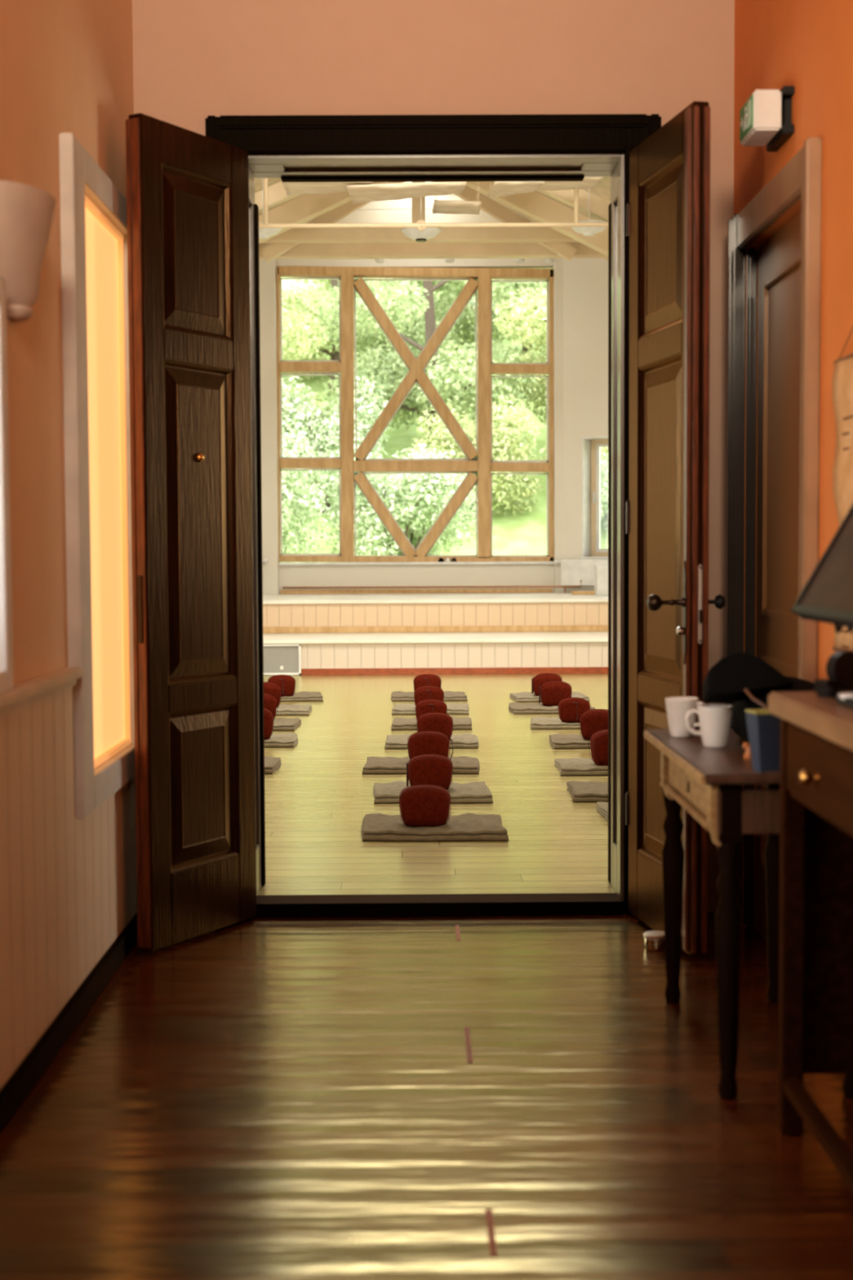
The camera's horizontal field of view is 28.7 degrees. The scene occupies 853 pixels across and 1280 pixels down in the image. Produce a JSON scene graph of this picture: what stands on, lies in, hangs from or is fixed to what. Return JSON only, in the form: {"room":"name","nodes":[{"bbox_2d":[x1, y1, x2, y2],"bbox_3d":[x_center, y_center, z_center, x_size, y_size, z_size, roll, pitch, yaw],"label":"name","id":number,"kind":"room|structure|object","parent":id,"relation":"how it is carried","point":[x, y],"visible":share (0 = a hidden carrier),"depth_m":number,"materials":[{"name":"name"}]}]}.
{"room":"hallway","nodes":[
{"label":"hallway","id":0,"kind":"room"},
{"bbox_2d":[0,0,133,685],"bbox_3d":[-1.036,-1.030,1.564,0.250,4.300,7.650,0,3,0],"label":"wall","id":1,"kind":"structure","parent":0,"point":[66,66],"depth_m":4.06,"materials":[{"name":"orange paint"}]},
{"bbox_2d":[0,275,13,693],"bbox_3d":[-0.979,-0.279,2.619,0.190,0.875,1.895,0,3,0],"label":"window","id":2,"kind":"structure","parent":1,"relation":"in","point":[6,609],"depth_m":3.53,"materials":[{"name":"white paint"}]},
{"bbox_2d":[0,180,56,322],"bbox_3d":[-0.875,-0.846,3.693,0.100,0.270,0.340,0,3,0],"label":"wall sconce","id":3,"kind":"object","parent":1,"relation":"attached to","point":[26,211],"visible":0.98,"depth_m":3.61,"materials":[{"name":"white paint"}]},
{"bbox_2d":[0,667,82,715],"bbox_3d":[-0.882,0.234,1.633,0.045,0.045,7.650,0,3,0],"label":"trim","id":4,"kind":"structure","parent":1,"relation":"attached to","point":[26,692],"depth_m":3.80,"materials":[{"name":"beige paint"}]},
{"bbox_2d":[0,686,137,1089],"bbox_3d":[-0.893,0.676,1.657,0.018,0.880,7.650,0,3,0],"label":"wainscoting","id":5,"kind":"structure","parent":1,"relation":"attached to","point":[68,882],"depth_m":3.98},
{"bbox_2d":[0,911,137,1134],"bbox_3d":[-0.873,1.078,1.679,0.018,0.075,7.650,0,3,0],"label":"baseboard","id":6,"kind":"structure","parent":1,"relation":"attached to","point":[24,1079],"depth_m":4.04,"materials":[{"name":"black wood"}]},
{"bbox_2d":[58,133,134,818],"bbox_3d":[-0.923,-0.438,4.767,0.055,1.750,1.000,0,3,0],"label":"window","id":7,"kind":"structure","parent":1,"relation":"in","point":[94,227],"depth_m":4.72,"materials":[{"name":"paint"}]},
{"bbox_2d":[84,207,124,758],"bbox_3d":[-0.946,-0.439,4.791,0.010,1.570,0.750,0,3,0],"label":"blind","id":8,"kind":"object","parent":7,"relation":"attached to","point":[104,241],"depth_m":4.91,"materials":[{"name":"yellow"}]},
{"bbox_2d":[303,182,528,223],"bbox_3d":[-0.141,-5.257,19.229,4.218,1.174,0.030,0,3,0],"label":"wall","id":9,"kind":"structure","parent":0,"point":[400,211],"depth_m":19.23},
{"bbox_2d":[0,911,852,1279],"bbox_3d":[0.068,1.166,1.591,2.534,0.100,7.850,0,3,0],"label":"floor","id":10,"kind":"structure","parent":0,"point":[252,1098],"depth_m":3.52,"materials":[{"name":"wood"}]},
{"bbox_2d":[485,1208,497,1256],"bbox_3d":[0.114,1.042,2.933,0.012,0.001,0.200,0,3,0],"label":"tape mark","id":11,"kind":"object","parent":10,"relation":"on","point":[491,1237],"visible":1,"depth_m":2.93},
{"bbox_2d":[643,930,665,950],"bbox_3d":[0.693,0.904,5.020,0.080,0.046,0.080,0,3,0],"label":"door stop","id":12,"kind":"object","parent":10,"relation":"on","point":[653,940],"visible":0.75,"depth_m":4.99,"materials":[{"name":"metal"}]},
{"bbox_2d":[644,728,852,1100],"bbox_3d":[0.785,0.620,4.015,0.403,0.720,0.900,0,3,0],"label":"side table","id":13,"kind":"object","parent":10,"relation":"on","point":[708,783],"visible":0.75,"depth_m":3.63,"materials":[{"name":"brown wood"}]},
{"bbox_2d":[665,696,706,737],"bbox_3d":[0.657,0.198,4.250,0.086,0.100,0.106,-2,3,-22],"label":"mug","id":14,"kind":"object","parent":13,"relation":"on","point":[677,707],"visible":0.81,"depth_m":4.23,"materials":[{"name":"white ceramic"}]},
{"bbox_2d":[684,704,733,747],"bbox_3d":[0.692,0.209,4.046,0.106,0.100,0.086,2,4,35],"label":"mug","id":15,"kind":"object","parent":13,"relation":"on","point":[715,720],"visible":1,"depth_m":4.01,"materials":[{"name":"white ceramic"}]},
{"bbox_2d":[702,651,817,742],"bbox_3d":[0.829,0.141,4.033,0.336,0.233,0.553,0,3,0],"label":"hat","id":16,"kind":"object","parent":13,"relation":"on","point":[744,679],"visible":0.55,"depth_m":3.93,"materials":[{"name":"fabric"}]},
{"bbox_2d":[745,708,780,771],"bbox_3d":[0.739,0.217,3.607,0.079,0.130,0.063,-1,3,-12],"label":"caddy","id":17,"kind":"object","parent":13,"relation":"on","point":[763,726],"visible":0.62,"depth_m":3.58,"materials":[{"name":"ceramic"}]},
{"bbox_2d":[768,691,852,1191],"bbox_3d":[0.851,0.614,2.403,0.307,0.905,2.120,0,3,0],"label":"desk","id":18,"kind":"object","parent":10,"relation":"on","point":[815,946],"visible":0.98,"depth_m":3.39,"materials":[{"name":"brown wood"}]},
{"bbox_2d":[790,504,852,708],"bbox_3d":[0.836,-0.113,3.030,0.223,0.481,0.560,0,3,0],"label":"table lamp","id":19,"kind":"object","parent":18,"relation":"on","point":[827,596],"visible":1,"depth_m":3.17,"materials":[{"name":"black fabric"}]},
{"bbox_2d":[813,649,852,697],"bbox_3d":[0.827,0.067,3.316,0.105,0.091,0.060,-1,3,-20],"label":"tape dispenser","id":20,"kind":"object","parent":18,"relation":"on","point":[839,667],"visible":0.98,"depth_m":3.30,"materials":[{"name":"black plastic"}]},
{"bbox_2d":[254,175,610,261],"bbox_3d":[-0.115,-4.604,12.492,10.300,1.410,13.955,0,3,0],"label":"ceiling","id":21,"kind":"structure","parent":0,"point":[602,190],"depth_m":16.60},
{"bbox_2d":[254,181,300,213],"bbox_3d":[-1.074,-4.369,15.755,2.212,1.097,0.150,0,3,0],"label":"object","id":22,"kind":"structure","parent":21,"relation":"attached to","point":[277,195],"depth_m":15.69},
{"bbox_2d":[258,182,389,244],"bbox_3d":[-1.041,-4.436,16.778,2.173,1.153,0.200,0,3,0],"label":"beam","id":23,"kind":"structure","parent":21,"relation":"attached to","point":[303,208],"depth_m":16.68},
{"bbox_2d":[282,182,373,195],"bbox_3d":[-0.893,-4.378,15.168,0.820,0.522,0.892,0,3,0],"label":"ceiling panel","id":24,"kind":"object","parent":21,"relation":"hanging from","point":[291,188],"visible":0.54,"depth_m":15.18,"materials":[{"name":"beige fabric"}]},
{"bbox_2d":[346,181,466,203],"bbox_3d":[-0.167,-4.327,15.265,1.157,0.522,0.639,0,3,9],"label":"sail","id":25,"kind":"object","parent":21,"relation":"hanging from","point":[357,193],"visible":0.96,"depth_m":15.09,"materials":[{"name":"beige fabric"}]},
{"bbox_2d":[400,196,441,242],"bbox_3d":[-0.052,-4.242,15.694,0.390,0.960,0.390,0,3,0],"label":"pendant lamp","id":26,"kind":"object","parent":21,"relation":"hanging from","point":[411,233],"visible":0.84,"depth_m":15.63,"materials":[{"name":"white paint"}]},
{"bbox_2d":[258,177,608,231],"bbox_3d":[-0.133,-4.160,15.398,6.400,0.751,0.044,0,3,0],"label":"rail","id":27,"kind":"object","parent":21,"relation":"hanging from","point":[420,224],"visible":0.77,"depth_m":15.40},
{"bbox_2d":[432,181,480,214],"bbox_3d":[0.281,-4.290,15.637,0.450,0.522,0.481,0,3,0],"label":"sail","id":28,"kind":"object","parent":21,"relation":"hanging from","point":[443,206],"visible":0.95,"depth_m":15.55,"materials":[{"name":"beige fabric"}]},
{"bbox_2d":[488,181,544,197],"bbox_3d":[0.821,-4.374,15.287,0.489,0.522,0.675,0,3,0],"label":"sail","id":29,"kind":"object","parent":21,"relation":"hanging from","point":[499,188],"visible":0.83,"depth_m":15.18,"materials":[{"name":"beige fabric"}]},
{"bbox_2d":[466,181,608,256],"bbox_3d":[0.976,-4.439,16.793,2.038,1.165,0.200,0,3,0],"label":"beam","id":30,"kind":"structure","parent":21,"relation":"attached to","point":[535,205],"depth_m":16.71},
{"bbox_2d":[535,176,603,191],"bbox_3d":[1.267,-4.425,15.268,0.661,0.522,0.615,0,3,0],"label":"ceiling panel","id":31,"kind":"object","parent":21,"relation":"hanging from","point":[588,183],"visible":0.48,"depth_m":15.28,"materials":[{"name":"beige fabric"}]},
{"bbox_2d":[538,189,610,222],"bbox_3d":[1.029,-4.373,15.770,2.114,1.111,0.150,0,3,0],"label":"trim","id":32,"kind":"structure","parent":21,"relation":"attached to","point":[598,206],"depth_m":15.71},
{"bbox_2d":[571,189,606,235],"bbox_3d":[1.533,-4.301,15.703,0.390,0.960,0.390,0,3,0],"label":"pendant lamp","id":33,"kind":"object","parent":21,"relation":"hanging from","point":[586,231],"visible":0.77,"depth_m":15.66,"materials":[{"name":"white paint"}]},
{"bbox_2d":[132,0,734,911],"bbox_3d":[0.027,-1.244,5.416,2.534,4.300,0.050,0,3,0],"label":"wall","id":34,"kind":"structure","parent":0,"point":[193,60],"depth_m":5.36,"materials":[{"name":"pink paint"}]},
{"bbox_2d":[125,112,256,951],"bbox_3d":[-0.713,-0.314,5.138,0.063,2.457,0.560,1,4,29],"label":"door","id":35,"kind":"structure","parent":34,"relation":"in","point":[188,191],"depth_m":5.08,"materials":[{"name":"brown wood"}]},
{"bbox_2d":[204,114,661,914],"bbox_3d":[0.029,-0.388,5.415,1.460,2.590,0.045,0,3,0],"label":"trim","id":36,"kind":"structure","parent":34,"relation":"attached to","point":[452,133],"depth_m":5.34,"materials":[{"name":"black wood"}]},
{"bbox_2d":[253,893,625,917],"bbox_3d":[0.035,0.880,5.531,1.230,0.046,0.150,0,3,0],"label":"threshold","id":37,"kind":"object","parent":34,"relation":"attached to","point":[521,904],"depth_m":5.46,"materials":[{"name":"black wood"}]},
{"bbox_2d":[625,101,725,955],"bbox_3d":[0.700,-0.319,5.089,0.232,2.457,0.636,-1,3,-10],"label":"door","id":38,"kind":"structure","parent":34,"relation":"in","point":[668,209],"depth_m":5.03,"materials":[{"name":"brown wood"}]},
{"bbox_2d":[258,257,608,594],"bbox_3d":[-0.137,-2.828,18.631,10.683,5.960,1.886,0,3,0],"label":"wall","id":39,"kind":"structure","parent":0,"point":[580,285],"depth_m":19.26,"materials":[{"name":"white paint"}]},
{"bbox_2d":[260,182,403,262],"bbox_3d":[-0.915,-4.588,17.823,1.721,1.067,0.140,0,3,0],"label":"beam","id":40,"kind":"structure","parent":39,"relation":"attached to","point":[273,251],"depth_m":17.77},
{"bbox_2d":[275,266,554,565],"bbox_3d":[-0.139,-2.610,19.437,3.253,3.456,0.220,0,3,0],"label":"window","id":41,"kind":"structure","parent":39,"relation":"in","point":[482,464],"depth_m":19.40,"materials":[{"name":"brown wood"}]},
{"bbox_2d":[412,196,425,242],"bbox_3d":[-0.084,-4.618,17.506,0.144,0.845,0.140,0,3,0],"label":"beam","id":42,"kind":"structure","parent":39,"relation":"attached to","point":[415,201],"depth_m":17.44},
{"bbox_2d":[261,226,579,243],"bbox_3d":[-0.150,-4.295,17.684,6.800,0.130,0.180,0,3,0],"label":"beam","id":43,"kind":"structure","parent":39,"relation":"attached to","point":[502,234],"depth_m":17.60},
{"bbox_2d":[282,580,582,588],"bbox_3d":[0.060,-0.646,19.338,3.470,0.086,0.161,0,3,4],"label":"pipe","id":44,"kind":"object","parent":39,"relation":"attached to","point":[535,586],"visible":1,"depth_m":19.33,"materials":[{"name":"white metal"}]},
{"bbox_2d":[258,242,608,259],"bbox_3d":[-0.153,-4.256,18.096,6.800,0.200,0.200,0,3,0],"label":"trim","id":45,"kind":"structure","parent":39,"relation":"attached to","point":[407,250],"depth_m":18.00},
{"bbox_2d":[454,185,576,261],"bbox_3d":[0.745,-4.597,17.834,1.712,1.066,0.140,0,3,0],"label":"beam","id":46,"kind":"structure","parent":39,"relation":"attached to","point":[488,206],"depth_m":17.77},
{"bbox_2d":[554,559,608,592],"bbox_3d":[1.987,-0.733,19.096,1.090,0.394,0.090,1,3,24],"label":"radiator","id":47,"kind":"object","parent":39,"relation":"attached to","point":[572,571],"visible":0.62,"depth_m":19.15,"materials":[{"name":"metal"}]},
{"bbox_2d":[580,435,608,558],"bbox_3d":[2.383,-1.640,19.145,1.170,1.399,0.390,1,3,24],"label":"window","id":48,"kind":"structure","parent":39,"relation":"in","point":[591,446],"depth_m":19.41,"materials":[{"name":"white paint"}]},
{"bbox_2d":[257,673,616,895],"bbox_3d":[-0.087,0.500,12.640,10.400,0.040,14.210,0,3,0],"label":"floor","id":49,"kind":"structure","parent":0,"point":[317,802],"depth_m":7.59,"materials":[{"name":"wood"}]},
{"bbox_2d":[264,755,280,773],"bbox_3d":[-1.087,0.665,8.900,0.600,0.042,0.480,0,3,0],"label":"folded blanket","id":50,"kind":"object","parent":49,"relation":"on","point":[272,764],"visible":0.1,"depth_m":8.85,"materials":[{"name":"grey fabric"}]},
{"bbox_2d":[264,733,297,746],"bbox_3d":[-1.069,0.602,10.047,0.585,0.044,0.473,0,3,-2],"label":"folded blanket","id":51,"kind":"object","parent":49,"relation":"on","point":[285,740],"visible":0.31,"depth_m":9.92,"materials":[{"name":"grey fabric"}]},
{"bbox_2d":[263,707,273,739],"bbox_3d":[-1.043,0.500,9.992,0.252,0.189,0.186,-1,3,-6],"label":"cushion","id":52,"kind":"object","parent":51,"relation":"on","point":[268,716],"visible":0.33,"depth_m":9.93,"materials":[{"name":"red fabric"}]},
{"bbox_2d":[272,717,301,730],"bbox_3d":[-1.130,0.554,10.957,0.587,0.041,0.468,0,3,0],"label":"folded blanket","id":53,"kind":"object","parent":49,"relation":"on","point":[279,724],"visible":0.35,"depth_m":10.88,"materials":[{"name":"grey fabric"}]},
{"bbox_2d":[263,693,278,719],"bbox_3d":[-1.119,0.446,11.120,0.234,0.176,0.174,-1,3,-18],"label":"cushion","id":54,"kind":"object","parent":53,"relation":"on","point":[269,701],"visible":0.35,"depth_m":11.06,"materials":[{"name":"red fabric"}]},
{"bbox_2d":[275,704,311,715],"bbox_3d":[-1.115,0.500,11.953,0.581,0.041,0.473,0,3,-3],"label":"folded blanket","id":55,"kind":"object","parent":49,"relation":"on","point":[282,709],"visible":0.5,"depth_m":11.83,"materials":[{"name":"grey fabric"}]},
{"bbox_2d":[263,681,281,706],"bbox_3d":[-1.168,0.396,12.008,0.239,0.180,0.177,-1,3,-9],"label":"cushion","id":56,"kind":"object","parent":55,"relation":"on","point":[273,689],"visible":0.41,"depth_m":11.94,"materials":[{"name":"red fabric"}]},
{"bbox_2d":[280,691,323,701],"bbox_3d":[-1.111,0.441,13.042,0.594,0.043,0.481,-1,3,-5],"label":"folded blanket","id":57,"kind":"object","parent":49,"relation":"on","point":[302,695],"visible":0.5,"depth_m":12.84,"materials":[{"name":"grey fabric"}]},
{"bbox_2d":[266,674,296,696],"bbox_3d":[-1.124,0.355,12.924,0.217,0.163,0.171,-1,3,-7],"label":"cushion","id":58,"kind":"object","parent":57,"relation":"on","point":[286,683],"visible":0.7,"depth_m":12.86,"materials":[{"name":"red fabric"}]},
{"bbox_2d":[361,755,479,773],"bbox_3d":[-0.025,0.661,8.859,0.622,0.042,0.480,0,3,0],"label":"folded blanket","id":59,"kind":"object","parent":49,"relation":"on","point":[462,764],"visible":0.62,"depth_m":8.73,"materials":[{"name":"grey fabric"}]},
{"bbox_2d":[407,730,453,759],"bbox_3d":[0.020,0.569,8.810,0.241,0.167,0.165,0,3,-2],"label":"cushion","id":60,"kind":"object","parent":59,"relation":"on","point":[424,742],"visible":0.72,"depth_m":8.74,"materials":[{"name":"red fabric"}]},
{"bbox_2d":[391,690,467,701],"bbox_3d":[0.017,0.436,13.014,0.594,0.043,0.481,0,3,0],"label":"folded blanket","id":61,"kind":"object","parent":49,"relation":"on","point":[398,695],"visible":0.52,"depth_m":12.82,"materials":[{"name":"grey fabric"}]},
{"bbox_2d":[413,674,441,692],"bbox_3d":[0.007,0.349,12.915,0.217,0.163,0.170,0,3,1],"label":"cushion","id":62,"kind":"object","parent":61,"relation":"on","point":[421,680],"visible":0.59,"depth_m":12.85,"materials":[{"name":"red fabric"}]},
{"bbox_2d":[391,702,469,714],"bbox_3d":[0.031,0.493,11.974,0.563,0.041,0.473,0,3,0],"label":"folded blanket","id":63,"kind":"object","parent":49,"relation":"on","point":[402,708],"visible":0.6,"depth_m":11.80,"materials":[{"name":"grey fabric"}]},
{"bbox_2d":[413,685,444,706],"bbox_3d":[0.018,0.409,11.839,0.213,0.160,0.167,0,3,0],"label":"cushion","id":64,"kind":"object","parent":63,"relation":"on","point":[425,692],"visible":0.59,"depth_m":11.77,"materials":[{"name":"red fabric"}]},
{"bbox_2d":[384,733,479,748],"bbox_3d":[0.033,0.600,9.961,0.561,0.044,0.473,0,3,0],"label":"folded blanket","id":65,"kind":"object","parent":49,"relation":"on","point":[463,740],"visible":0.64,"depth_m":9.82,"materials":[{"name":"grey fabric"}]},
{"bbox_2d":[416,712,453,739],"bbox_3d":[0.050,0.514,9.874,0.215,0.162,0.159,0,3,2],"label":"cushion","id":66,"kind":"object","parent":65,"relation":"on","point":[442,722],"visible":0.7,"depth_m":9.80,"materials":[{"name":"red fabric"}]},
{"bbox_2d":[391,716,472,729],"bbox_3d":[0.037,0.547,10.970,0.538,0.041,0.468,0,3,0],"label":"folded blanket","id":67,"kind":"object","parent":49,"relation":"on","point":[398,723],"visible":0.53,"depth_m":10.81,"materials":[{"name":"grey fabric"}]},
{"bbox_2d":[415,699,447,719],"bbox_3d":[0.031,0.467,10.806,0.206,0.155,0.162,0,3,-2],"label":"cushion","id":68,"kind":"object","parent":67,"relation":"on","point":[424,706],"visible":0.53,"depth_m":10.74,"materials":[{"name":"red fabric"}]},
{"bbox_2d":[373,781,493,803],"bbox_3d":[0.024,0.715,7.859,0.563,0.041,0.472,0,3,0],"label":"folded blanket","id":69,"kind":"object","parent":49,"relation":"on","point":[476,792],"visible":0.66,"depth_m":7.75,"materials":[{"name":"grey fabric"}]},
{"bbox_2d":[406,753,453,789],"bbox_3d":[0.015,0.623,7.866,0.219,0.160,0.158,0,3,0],"label":"cushion","id":70,"kind":"object","parent":69,"relation":"on","point":[433,769],"visible":0.78,"depth_m":7.79,"materials":[{"name":"red fabric"}]},
{"bbox_2d":[360,813,508,840],"bbox_3d":[0.027,0.768,6.867,0.598,0.043,0.481,0,3,0],"label":"mat","id":71,"kind":"object","parent":49,"relation":"on","point":[375,826],"visible":0.82,"depth_m":6.72,"materials":[{"name":"grey fabric"}]},
{"bbox_2d":[399,783,450,826],"bbox_3d":[-0.006,0.678,6.853,0.212,0.159,0.157,0,3,0],"label":"cushion","id":72,"kind":"object","parent":71,"relation":"on","point":[424,804],"visible":1,"depth_m":6.78,"materials":[{"name":"red fabric"}]},
{"bbox_2d":[262,588,608,633],"bbox_3d":[-0.131,-0.173,18.197,9.960,0.705,2.620,0,3,0],"label":"stepped platform","id":73,"kind":"object","parent":49,"relation":"on","point":[434,610],"visible":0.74,"depth_m":16.91,"materials":[{"name":"brown wood"}]},
{"bbox_2d":[594,565,608,595],"bbox_3d":[2.091,-0.660,18.377,0.462,0.324,0.292,0,3,0],"label":"base cabinet","id":74,"kind":"object","parent":73,"relation":"on","point":[601,572],"visible":0.4,"depth_m":18.24,"materials":[{"name":"paint"}]},
{"bbox_2d":[262,631,608,675],"bbox_3d":[-0.115,0.125,16.199,9.960,0.325,1.398,0,3,0],"label":"stepped platform","id":75,"kind":"object","parent":49,"relation":"on","point":[488,652],"visible":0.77,"depth_m":15.53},
{"bbox_2d":[262,644,301,675],"bbox_3d":[-1.477,0.185,15.507,0.620,0.285,0.030,0,3,0],"label":"ventilation grille","id":76,"kind":"object","parent":75,"relation":"attached to","point":[294,668],"visible":0.58,"depth_m":15.51,"materials":[{"name":"metal"}]},
{"bbox_2d":[509,691,590,702],"bbox_3d":[0.949,0.438,12.900,0.577,0.041,0.472,0,3,-2],"label":"folded blanket","id":77,"kind":"object","parent":49,"relation":"on","point":[524,696],"visible":0.52,"depth_m":12.78,"materials":[{"name":"grey fabric"}]},
{"bbox_2d":[531,672,562,695],"bbox_3d":[0.930,0.344,12.865,0.232,0.170,0.167,0,3,11],"label":"cushion","id":78,"kind":"object","parent":77,"relation":"on","point":[538,680],"visible":0.54,"depth_m":12.80,"materials":[{"name":"red fabric"}]},
{"bbox_2d":[508,702,595,713],"bbox_3d":[0.894,0.487,11.979,0.594,0.043,0.481,0,3,-2],"label":"folded blanket","id":79,"kind":"object","parent":49,"relation":"on","point":[514,708],"visible":0.54,"depth_m":11.81,"materials":[{"name":"grey fabric"}]},
{"bbox_2d":[538,680,572,706],"bbox_3d":[0.932,0.387,12.044,0.236,0.173,0.170,0,3,6],"label":"cushion","id":80,"kind":"object","parent":79,"relation":"on","point":[551,693],"visible":0.84,"depth_m":11.97,"materials":[{"name":"red fabric"}]},
{"bbox_2d":[529,716,580,728],"bbox_3d":[0.968,0.542,10.967,0.582,0.041,0.474,0,3,1],"label":"folded blanket","id":81,"kind":"object","parent":49,"relation":"on","point":[538,722],"visible":0.5,"depth_m":10.77,"materials":[{"name":"grey fabric"}]},
{"bbox_2d":[557,697,591,722],"bbox_3d":[0.966,0.457,10.883,0.208,0.156,0.163,0,3,-3],"label":"cushion","id":82,"kind":"object","parent":81,"relation":"on","point":[570,709],"visible":0.82,"depth_m":10.82,"materials":[{"name":"red fabric"}]},
{"bbox_2d":[549,733,591,748],"bbox_3d":[1.026,0.599,9.918,0.587,0.041,0.468,0,3,-2],"label":"folded blanket","id":83,"kind":"object","parent":49,"relation":"on","point":[557,740],"visible":0.42,"depth_m":9.77,"materials":[{"name":"grey fabric"}]},
{"bbox_2d":[578,709,608,739],"bbox_3d":[1.028,0.502,9.897,0.231,0.174,0.171,0,3,14],"label":"cushion","id":84,"kind":"object","parent":83,"relation":"on","point":[592,721],"visible":0.5,"depth_m":9.83,"materials":[{"name":"red fabric"}]},
{"bbox_2d":[554,757,608,775],"bbox_3d":[0.978,0.660,8.772,0.585,0.044,0.473,0,3,0],"label":"folded blanket","id":85,"kind":"object","parent":49,"relation":"on","point":[575,766],"visible":0.44,"depth_m":8.61,"materials":[{"name":"grey fabric"}]},
{"bbox_2d":[588,728,608,765],"bbox_3d":[0.981,0.561,8.716,0.244,0.183,0.180,-1,3,-6],"label":"cushion","id":86,"kind":"object","parent":85,"relation":"on","point":[599,740],"visible":0.41,"depth_m":8.64,"materials":[{"name":"red fabric"}]},
{"bbox_2d":[566,780,608,801],"bbox_3d":[0.970,0.710,7.864,0.600,0.042,0.480,0,3,0],"label":"folded blanket","id":87,"kind":"object","parent":49,"relation":"on","point":[580,791],"visible":0.32,"depth_m":7.78,"materials":[{"name":"grey fabric"}]},
{"bbox_2d":[733,0,852,925],"bbox_3d":[1.173,-1.043,1.580,0.300,4.300,7.650,0,3,0],"label":"wall","id":88,"kind":"structure","parent":0,"point":[806,46],"depth_m":4.24,"materials":[{"name":"orange paint"}]},
{"bbox_2d":[739,85,795,151],"bbox_3d":[0.942,-1.445,4.628,0.114,0.127,0.215,0,3,0],"label":"exit sign","id":89,"kind":"object","parent":88,"relation":"attached to","point":[766,117],"visible":1,"depth_m":4.55,"materials":[{"name":"white paint"}]},
{"bbox_2d":[725,137,822,942],"bbox_3d":[1.012,-0.186,4.837,0.115,2.240,1.116,0,3,0],"label":"door","id":90,"kind":"structure","parent":88,"relation":"in","point":[789,262],"depth_m":4.92,"materials":[{"name":"brown paint"}]},
{"bbox_2d":[832,327,852,651],"bbox_3d":[0.992,-0.367,3.771,0.019,0.817,0.548,0,3,0],"label":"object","id":91,"kind":"object","parent":88,"relation":"attached to","point":[842,378],"visible":0.59,"depth_m":3.95,"materials":[{"name":"paper"}]},
{"bbox_3d":[-0.051,-2.100,5.517,10.400,6.000,0.245,0,3,0],"label":"wall","id":92,"kind":"structure","parent":0,"visible":0},
{"bbox_2d":[254,175,610,885],"bbox_3d":[0.027,-0.365,5.739,1.230,2.431,0.050,0,3,0],"label":"trim","id":93,"kind":"structure","parent":92,"relation":"attached to","point":[516,178],"depth_m":5.70,"materials":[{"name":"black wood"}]},
{"bbox_2d":[248,151,624,900],"bbox_3d":[0.028,-0.350,5.587,1.274,2.497,0.295,0,3,0],"label":"trim","id":94,"kind":"structure","parent":92,"relation":"attached to","point":[586,164],"depth_m":5.58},
{"label":"outside","id":95,"kind":"structure","parent":0,"visible":0},
{"bbox_2d":[280,278,608,562],"bbox_3d":[-0.360,-7.071,44.883,60.000,12.714,50.000,0,3,0],"label":"bank","id":96,"kind":"object","parent":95,"point":[526,534],"depth_m":28.17,"materials":[{"name":"green plant"}]},
{"bbox_2d":[280,420,330,562],"bbox_3d":[-2.833,-1.992,24.654,2.610,2.532,2.662,-3,4,-38],"label":"shrub","id":97,"kind":"object","parent":96,"relation":"on","point":[291,505],"visible":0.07,"depth_m":24.33,"materials":[{"name":"green plant"}]},
{"bbox_2d":[281,306,333,441],"bbox_3d":[-3.830,-5.316,28.394,4.870,6.380,5.399,-1,3,-17],"label":"tree","id":98,"kind":"object","parent":96,"relation":"on","point":[300,338],"visible":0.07,"depth_m":28.26,"materials":[{"name":"green plant"}]},
{"bbox_2d":[281,375,393,513],"bbox_3d":[-1.675,-3.259,28.022,2.177,2.350,2.262,2,4,34],"label":"shrub","id":99,"kind":"object","parent":96,"relation":"on","point":[324,445],"visible":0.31,"depth_m":27.68,"materials":[{"name":"green plant"}]},
{"bbox_2d":[281,278,467,394],"bbox_3d":[-1.731,-8.354,34.373,4.845,6.746,5.313,-3,4,-42],"label":"tree","id":100,"kind":"object","parent":96,"relation":"on","point":[334,354],"visible":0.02,"depth_m":33.77,"materials":[{"name":"green plant"}]},
{"bbox_2d":[319,443,475,562],"bbox_3d":[-0.387,-1.942,25.533,2.491,2.033,2.436,0,3,0],"label":"shrub","id":101,"kind":"object","parent":96,"relation":"on","point":[418,507],"visible":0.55,"depth_m":24.98,"materials":[{"name":"green plant"}]},
{"bbox_2d":[294,278,520,313],"bbox_3d":[-0.255,-10.403,39.363,7.086,6.263,6.605,2,4,34],"label":"tree","id":102,"kind":"object","parent":96,"relation":"on","point":[446,290],"visible":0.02,"depth_m":38.46,"materials":[{"name":"green plant"}]},
{"bbox_2d":[310,278,546,453],"bbox_3d":[0.181,-6.264,30.197,5.791,6.090,5.830,0,3,0],"label":"tree","id":103,"kind":"object","parent":96,"relation":"on","point":[383,362],"visible":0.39,"depth_m":29.19,"materials":[{"name":"green plant"}]},
{"bbox_2d":[391,279,546,363],"bbox_3d":[1.824,-8.742,35.605,5.284,6.338,4.500,0,3,0],"label":"tree","id":104,"kind":"object","parent":96,"relation":"on","point":[467,318],"visible":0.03,"depth_m":34.50,"materials":[{"name":"green plant"}]},
{"bbox_2d":[408,394,544,518],"bbox_3d":[0.795,-3.004,27.706,2.322,2.063,2.245,0,3,0],"label":"shrub","id":105,"kind":"object","parent":96,"relation":"on","point":[504,486],"visible":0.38,"depth_m":27.17,"materials":[{"name":"green plant"}]},
{"bbox_2d":[493,287,608,467],"bbox_3d":[3.247,-5.196,28.983,4.323,5.319,3.815,0,3,0],"label":"tree","id":106,"kind":"object","parent":96,"relation":"on","point":[531,319],"visible":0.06,"depth_m":28.06,"materials":[{"name":"green plant"}]},
{"bbox_2d":[600,452,608,531],"bbox_3d":[3.192,-2.226,26.756,2.264,1.596,2.199,0,3,0],"label":"shrub","id":107,"kind":"object","parent":96,"relation":"on","point":[604,464],"visible":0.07,"depth_m":26.29,"materials":[{"name":"green plant"}]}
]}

